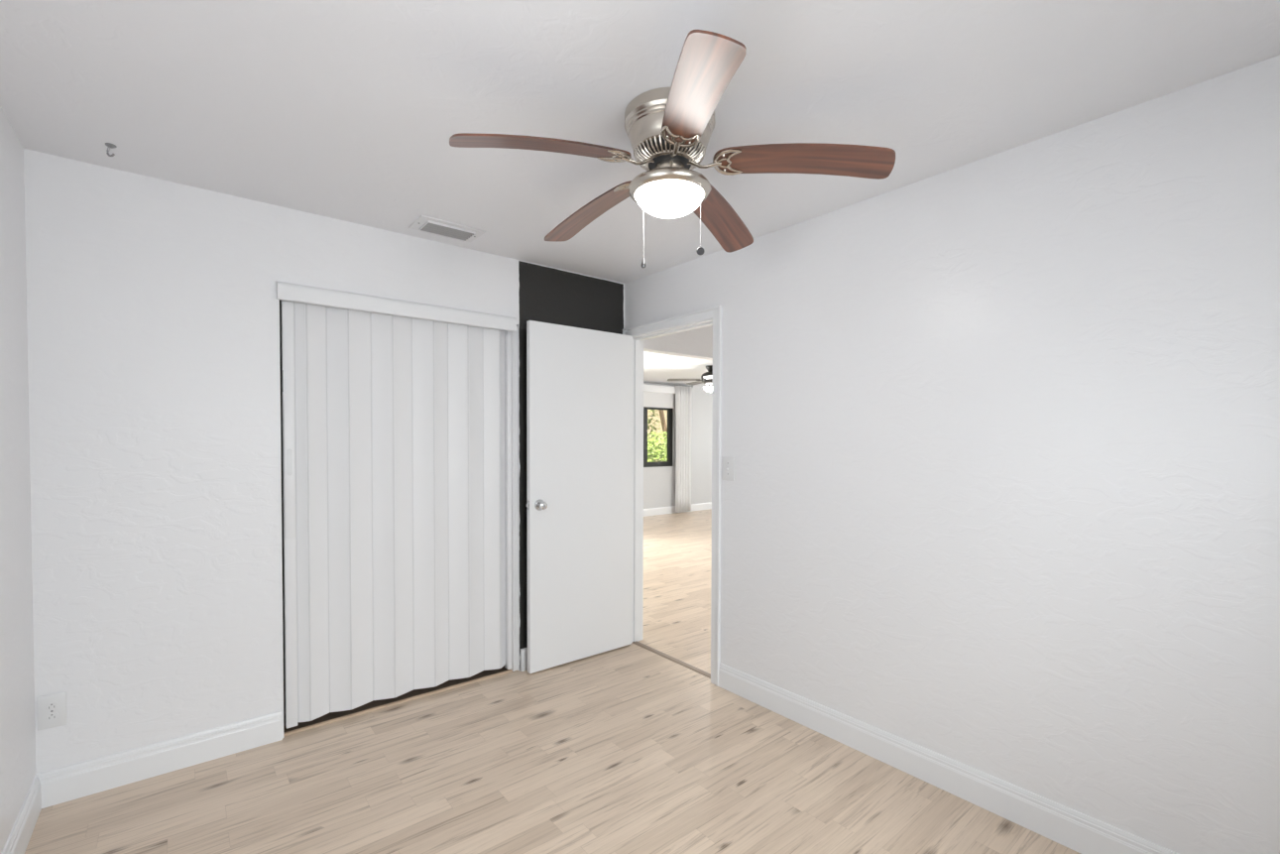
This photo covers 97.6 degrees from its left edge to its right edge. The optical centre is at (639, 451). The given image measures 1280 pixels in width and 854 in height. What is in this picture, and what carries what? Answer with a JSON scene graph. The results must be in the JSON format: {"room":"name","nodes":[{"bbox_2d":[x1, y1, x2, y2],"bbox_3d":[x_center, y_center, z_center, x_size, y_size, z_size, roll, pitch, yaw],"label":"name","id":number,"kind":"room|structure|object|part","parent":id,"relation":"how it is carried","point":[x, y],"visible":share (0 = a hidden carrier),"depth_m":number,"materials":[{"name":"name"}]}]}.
{"room":"empty bedroom","nodes":[
{"label":"empty bedroom","id":0,"kind":"room"},
{"bbox_2d":[0,106,35,853],"bbox_3d":[-1.024,0.181,0.475,0.120,2.500,4.266,-1,2,-39],"label":"wall","id":1,"kind":"structure","parent":0,"point":[17,677],"depth_m":1.87,"materials":[{"name":"white paint"}]},
{"bbox_2d":[1,775,41,853],"bbox_3d":[-0.971,1.305,0.535,0.014,0.130,4.012,-1,2,-39],"label":"baseboard","id":2,"kind":"structure","parent":1,"relation":"attached to","point":[19,838],"depth_m":1.90,"materials":[{"name":"white wood"}]},
{"bbox_2d":[279,299,284,681],"bbox_3d":[-1.483,0.107,3.277,1.746,2.530,0.654,-1,2,-39],"label":"wall","id":3,"kind":"structure","parent":0,"point":[280,299],"depth_m":3.19,"materials":[{"name":"grey paint"}]},
{"bbox_2d":[23,148,624,773],"bbox_3d":[-1.218,0.129,2.994,2.770,2.500,0.120,-1,2,-39],"label":"wall","id":4,"kind":"structure","parent":0,"point":[153,305],"depth_m":2.32,"materials":[{"name":"white paint"}]},
{"bbox_2d":[36,691,66,730],"bbox_3d":[-2.217,0.978,2.113,0.077,0.128,0.010,-1,2,-39],"label":"wall outlet","id":5,"kind":"object","parent":4,"relation":"attached to","point":[52,708],"visible":1,"depth_m":2.11,"materials":[{"name":"white plastic"}]},
{"bbox_2d":[45,711,58,719],"bbox_3d":[-2.216,0.998,2.112,0.033,0.025,0.002,-1,2,-39],"label":"receptacle","id":6,"kind":"object","parent":5,"relation":"attached to","point":[49,715],"depth_m":2.11,"materials":[{"name":"white plastic"}]},
{"bbox_2d":[45,701,58,709],"bbox_3d":[-2.215,0.959,2.111,0.033,0.025,0.002,-1,2,-39],"label":"receptacle","id":7,"kind":"object","parent":5,"relation":"attached to","point":[49,705],"depth_m":2.11,"materials":[{"name":"white plastic"}]},
{"bbox_2d":[35,710,282,808],"bbox_3d":[-1.950,1.266,2.335,0.778,0.130,0.014,-1,2,-39],"label":"baseboard","id":8,"kind":"structure","parent":4,"relation":"attached to","point":[80,779],"depth_m":2.30,"materials":[{"name":"white wood"}]},
{"bbox_2d":[276,281,518,727],"bbox_3d":[-1.200,0.269,2.966,1.206,2.092,0.096,-1,2,-39],"label":"door","id":9,"kind":"structure","parent":4,"relation":"in","point":[400,417],"depth_m":2.90,"materials":[{"name":"white plastic"}]},
{"bbox_3d":[-1.642,0.283,2.624,0.047,2.025,0.038,-1,2,-39],"label":"lead post","id":10,"kind":"part","parent":9,"relation":"part of","materials":[{"name":"white plastic"}]},
{"bbox_3d":[-1.628,0.033,2.604,0.042,0.745,0.005,-1,2,-39],"label":"handle plate","id":11,"kind":"part","parent":9,"relation":"part of","materials":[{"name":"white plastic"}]},
{"bbox_3d":[-1.627,0.050,2.601,0.021,0.125,0.001,-1,2,-39],"label":"finger pull","id":12,"kind":"part","parent":9,"relation":"part of","materials":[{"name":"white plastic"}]},
{"bbox_3d":[-1.599,0.279,2.653,0.048,2.019,0.007,0,1,-15],"label":"folding panel","id":13,"kind":"part","parent":9,"relation":"part of","materials":[{"name":"white plastic"}]},
{"bbox_3d":[-1.551,0.278,2.703,0.007,2.019,0.089,1,1,27],"label":"folding panel","id":14,"kind":"part","parent":9,"relation":"part of","materials":[{"name":"white plastic"}]},
{"bbox_3d":[-1.483,0.277,2.759,0.092,2.019,0.007,0,1,-16],"label":"folding panel","id":15,"kind":"part","parent":9,"relation":"part of","materials":[{"name":"white plastic"}]},
{"bbox_3d":[-1.405,0.276,2.823,0.007,2.019,0.112,1,1,32],"label":"folding panel","id":16,"kind":"part","parent":9,"relation":"part of","materials":[{"name":"white plastic"}]},
{"bbox_3d":[-1.325,0.275,2.888,0.096,2.019,0.007,0,1,-17],"label":"folding panel","id":17,"kind":"part","parent":9,"relation":"part of","materials":[{"name":"white plastic"}]},
{"bbox_3d":[-1.247,0.274,2.952,0.007,2.019,0.107,1,1,31],"label":"folding panel","id":18,"kind":"part","parent":9,"relation":"part of","materials":[{"name":"white plastic"}]},
{"bbox_3d":[-1.166,0.273,3.018,0.104,2.019,0.007,0,1,-19],"label":"folding panel","id":19,"kind":"part","parent":9,"relation":"part of","materials":[{"name":"white plastic"}]},
{"bbox_3d":[-1.091,0.272,3.079,0.007,2.019,0.091,1,1,28],"label":"folding panel","id":20,"kind":"part","parent":9,"relation":"part of","materials":[{"name":"white plastic"}]},
{"bbox_3d":[-1.018,0.271,3.139,0.103,2.019,0.007,0,1,-19],"label":"folding panel","id":21,"kind":"part","parent":9,"relation":"part of","materials":[{"name":"white plastic"}]},
{"bbox_3d":[-0.937,0.270,3.205,0.007,2.019,0.106,1,1,31],"label":"folding panel","id":22,"kind":"part","parent":9,"relation":"part of","materials":[{"name":"white plastic"}]},
{"bbox_3d":[-0.865,0.269,3.264,0.086,2.019,0.007,0,1,-15],"label":"folding panel","id":23,"kind":"part","parent":9,"relation":"part of","materials":[{"name":"white plastic"}]},
{"bbox_3d":[-0.812,0.268,3.307,0.007,2.019,0.058,0,1,14],"label":"folding panel","id":24,"kind":"part","parent":9,"relation":"part of","materials":[{"name":"white plastic"}]},
{"bbox_3d":[-0.767,0.283,3.340,0.062,2.051,0.066,-1,2,-39],"label":"fixed post","id":25,"kind":"part","parent":9,"relation":"part of","materials":[{"name":"white plastic"}]},
{"bbox_2d":[520,647,527,671],"bbox_3d":[-0.408,1.244,3.596,0.780,0.130,0.014,-1,2,-39],"label":"baseboard","id":26,"kind":"structure","parent":4,"relation":"attached to","point":[523,651],"depth_m":3.35,"materials":[{"name":"white wood"}]},
{"bbox_2d":[24,508,1080,853],"bbox_3d":[1.790,1.297,5.880,11.254,0.060,8.990,-1,2,-39],"label":"floor","id":27,"kind":"structure","parent":0,"point":[630,749],"depth_m":2.26,"materials":[{"name":"brown wood"}]},
{"bbox_2d":[283,669,512,735],"bbox_3d":[-1.212,1.315,2.985,1.166,0.009,0.020,-1,2,-39],"label":"threshold","id":28,"kind":"object","parent":27,"relation":"on","point":[508,670],"visible":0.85,"depth_m":2.91,"materials":[{"name":"brown wood"}]},
{"bbox_2d":[632,640,710,678],"bbox_3d":[0.205,1.308,3.538,0.044,0.007,0.764,-1,2,-39],"label":"threshold","id":29,"kind":"object","parent":27,"relation":"on","point":[643,645],"visible":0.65,"depth_m":3.52,"materials":[{"name":"beige wood"}]},
{"bbox_2d":[0,0,1279,386],"bbox_3d":[1.795,-1.232,5.814,11.274,0.120,9.010,-1,2,-39],"label":"ceiling","id":30,"kind":"structure","parent":0,"point":[346,110],"depth_m":1.69,"materials":[{"name":"white paint"}]},
{"bbox_2d":[105,142,116,156],"bbox_3d":[-1.907,-1.082,2.020,0.031,0.042,0.031,-1,2,-39],"label":"ceiling hook","id":31,"kind":"object","parent":30,"relation":"attached to","point":[108,145],"visible":1,"depth_m":2.02,"materials":[{"name":"metal"}]},
{"bbox_3d":[-1.907,-1.098,2.020,0.031,0.010,0.031,-1,2,-39],"label":"hook plate","id":32,"kind":"part","parent":31,"relation":"part of","materials":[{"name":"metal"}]},
{"bbox_2d":[408,215,485,241],"bbox_3d":[-0.966,-1.109,2.815,0.323,0.016,0.196,-1,2,-39],"label":"ceiling vent","id":33,"kind":"object","parent":30,"relation":"in","point":[423,223],"visible":1,"depth_m":2.79,"materials":[{"name":"white metal"}]},
{"bbox_2d":[449,29,895,267],"bbox_3d":[0.061,-0.854,1.854,1.308,0.480,1.269,-1,2,-39],"label":"ceiling fan","id":34,"kind":"object","parent":30,"relation":"hanging from","point":[669,129],"visible":1,"depth_m":1.72,"materials":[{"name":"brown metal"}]},
{"bbox_3d":[-0.280,-0.892,1.657,0.539,0.089,0.127,0,1,-24],"label":"blade","id":35,"kind":"part","parent":34,"relation":"part of","materials":[{"name":"brown wood"}]},
{"bbox_3d":[-0.179,-0.902,2.130,0.127,0.089,0.539,-1,2,-42],"label":"blade","id":36,"kind":"part","parent":34,"relation":"part of","materials":[{"name":"brown wood"}]},
{"bbox_3d":[0.096,-0.805,1.825,0.222,0.066,0.222,-1,2,-39],"label":"lamp shade","id":37,"kind":"part","parent":34,"relation":"part of","materials":[{"name":"white glass"}]},
{"bbox_3d":[0.189,-0.744,1.745,0.002,0.218,0.002,-1,2,-39],"label":"pull chain","id":38,"kind":"part","parent":34,"relation":"part of","materials":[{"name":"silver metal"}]},
{"bbox_3d":[0.138,-0.886,1.414,0.127,0.089,0.539,0,1,-6],"label":"blade","id":39,"kind":"part","parent":34,"relation":"part of","materials":[{"name":"brown wood"}]},
{"bbox_3d":[0.303,-0.901,2.179,0.127,0.089,0.539,1,1,30],"label":"blade","id":40,"kind":"part","parent":34,"relation":"part of","materials":[{"name":"brown wood"}]},
{"bbox_3d":[0.498,-0.892,1.736,0.539,0.089,0.127,0,1,12],"label":"blade","id":41,"kind":"part","parent":34,"relation":"part of","materials":[{"name":"brown wood"}]},
{"bbox_2d":[667,364,712,391],"bbox_3d":[1.037,-1.032,8.034,1.185,0.375,1.221,-1,2,-39],"label":"ceiling fan","id":42,"kind":"object","parent":30,"relation":"hanging from","point":[706,378],"visible":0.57,"depth_m":7.94,"materials":[{"name":"brown wood"}]},
{"bbox_3d":[0.621,-1.013,7.955,0.470,0.032,0.130,0,1,-7],"label":"blade","id":43,"kind":"part","parent":42,"relation":"part of","materials":[{"name":"wood"}]},
{"bbox_3d":[0.847,-1.021,8.361,0.130,0.032,0.470,0,1,-25],"label":"blade","id":44,"kind":"part","parent":42,"relation":"part of","materials":[{"name":"grey wood"}]},
{"bbox_3d":[0.937,-1.006,7.615,0.130,0.032,0.470,0,1,11],"label":"blade","id":45,"kind":"part","parent":42,"relation":"part of","materials":[{"name":"white"}]},
{"bbox_3d":[1.012,-0.883,8.005,0.210,0.077,0.210,-1,2,-39],"label":"lamp shade","id":46,"kind":"part","parent":42,"relation":"part of","materials":[{"name":"white glass"}]},
{"bbox_2d":[643,380,712,508],"bbox_3d":[0.143,-0.018,10.234,8.264,2.500,0.120,-1,2,-39],"label":"wall","id":47,"kind":"structure","parent":0,"point":[658,482],"depth_m":10.91,"materials":[{"name":"grey paint"}]},
{"bbox_2d":[643,406,673,466],"bbox_3d":[0.030,-0.285,10.122,1.466,1.141,0.060,-1,2,-39],"label":"window","id":48,"kind":"structure","parent":47,"relation":"in","point":[668,462],"depth_m":10.40,"materials":[{"name":"brown metal"}]},
{"bbox_2d":[643,383,675,408],"bbox_3d":[0.069,-0.997,10.018,1.490,0.402,0.084,-1,2,-39],"label":"roller shade","id":49,"kind":"object","parent":47,"relation":"attached to","point":[654,396],"visible":0.52,"depth_m":10.24,"materials":[{"name":"white fabric"}]},
{"bbox_2d":[643,381,693,387],"bbox_3d":[0.174,-1.226,10.067,2.079,0.040,0.135,-1,2,-39],"label":"curtain rod","id":50,"kind":"object","parent":47,"relation":"attached to","point":[643,382],"visible":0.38,"depth_m":10.27,"materials":[{"name":"metal"}]},
{"bbox_2d":[675,385,692,512],"bbox_3d":[0.823,-0.044,10.562,0.395,2.362,0.078,-1,2,-39],"label":"curtain","id":51,"kind":"object","parent":50,"relation":"hanging from","point":[683,395],"visible":1,"depth_m":10.54,"materials":[{"name":"white fabric"}]},
{"bbox_2d":[643,501,711,516],"bbox_3d":[0.136,1.107,10.167,8.144,0.135,0.014,-1,2,-39],"label":"baseboard","id":52,"kind":"structure","parent":47,"relation":"attached to","point":[703,506],"depth_m":10.50,"materials":[{"name":"white wood"}]},
{"bbox_2d":[643,325,712,359],"bbox_3d":[2.916,0.060,6.844,8.264,2.500,0.100,-1,2,-39],"label":"wall header","id":53,"kind":"structure","parent":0,"point":[694,343],"depth_m":4.70,"materials":[{"name":"white paint"}]},
{"bbox_2d":[624,55,1279,853],"bbox_3d":[1.213,0.149,2.304,0.120,2.500,4.266,-1,2,-39],"label":"wall","id":54,"kind":"structure","parent":0,"point":[1001,430],"depth_m":1.96,"materials":[{"name":"white paint"}]},
{"bbox_2d":[622,304,722,686],"bbox_3d":[0.214,0.245,3.514,0.140,2.133,0.891,-1,2,-39],"label":"door frame","id":55,"kind":"structure","parent":54,"relation":"attached to","point":[715,312],"depth_m":3.41,"materials":[{"name":"white wood"}]},
{"bbox_2d":[526,320,632,673],"bbox_3d":[-0.355,0.268,3.516,0.782,2.065,0.144,-1,2,-39],"label":"door","id":56,"kind":"structure","parent":55,"relation":"attached to","point":[579,381],"depth_m":3.48,"materials":[{"name":"white paint"}]},
{"bbox_3d":[-0.575,0.316,3.285,0.066,0.066,0.059,-1,2,-39],"label":"knob","id":57,"kind":"part","parent":56,"relation":"part of","materials":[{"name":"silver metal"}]},
{"bbox_2d":[722,456,734,480],"bbox_3d":[0.483,0.095,3.087,0.018,0.132,0.086,-1,2,-39],"label":"light switch","id":58,"kind":"object","parent":54,"relation":"attached to","point":[728,461],"visible":1,"depth_m":3.08,"materials":[{"name":"white plastic"}]},
{"bbox_2d":[718,662,1178,853],"bbox_3d":[1.440,1.283,1.940,0.014,0.130,3.134,-1,2,-39],"label":"baseboard","id":59,"kind":"structure","parent":54,"relation":"attached to","point":[1080,832],"depth_m":2.19,"materials":[{"name":"white wood"}]},
{"label":"outside","id":60,"kind":"structure","parent":0,"visible":0},
{"bbox_3d":[-6.991,1.300,18.843,37.000,0.050,22.030,-1,2,-39],"label":"ground","id":61,"kind":"structure","parent":60,"visible":0},
{"bbox_2d":[647,409,663,458],"bbox_3d":[-0.530,-0.383,17.134,3.192,3.438,1.365,-1,2,-39],"label":"hedge","id":62,"kind":"object","parent":61,"relation":"on","point":[652,410],"visible":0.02,"depth_m":17.63,"materials":[{"name":"green plant"}]},
{"bbox_2d":[647,409,667,461],"bbox_3d":[-0.933,-0.685,20.089,20.000,3.900,0.300,-1,2,-39],"label":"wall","id":63,"kind":"structure","parent":61,"relation":"on","point":[648,411],"depth_m":21.18,"materials":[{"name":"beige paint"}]},
{"bbox_2d":[647,430,667,462],"bbox_3d":[0.437,0.444,13.294,2.053,1.952,1.250,-1,2,-39],"label":"bush","id":64,"kind":"object","parent":61,"relation":"on","point":[652,442],"visible":0.12,"depth_m":13.04,"materials":[{"name":"green plant"}]},
{"bbox_2d":[658,409,667,441],"bbox_3d":[0.189,-1.554,16.419,3.824,5.839,2.445,-1,2,-39],"label":"tree","id":65,"kind":"object","parent":61,"relation":"on","point":[663,423],"visible":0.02,"depth_m":16.79,"materials":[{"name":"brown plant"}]}
]}

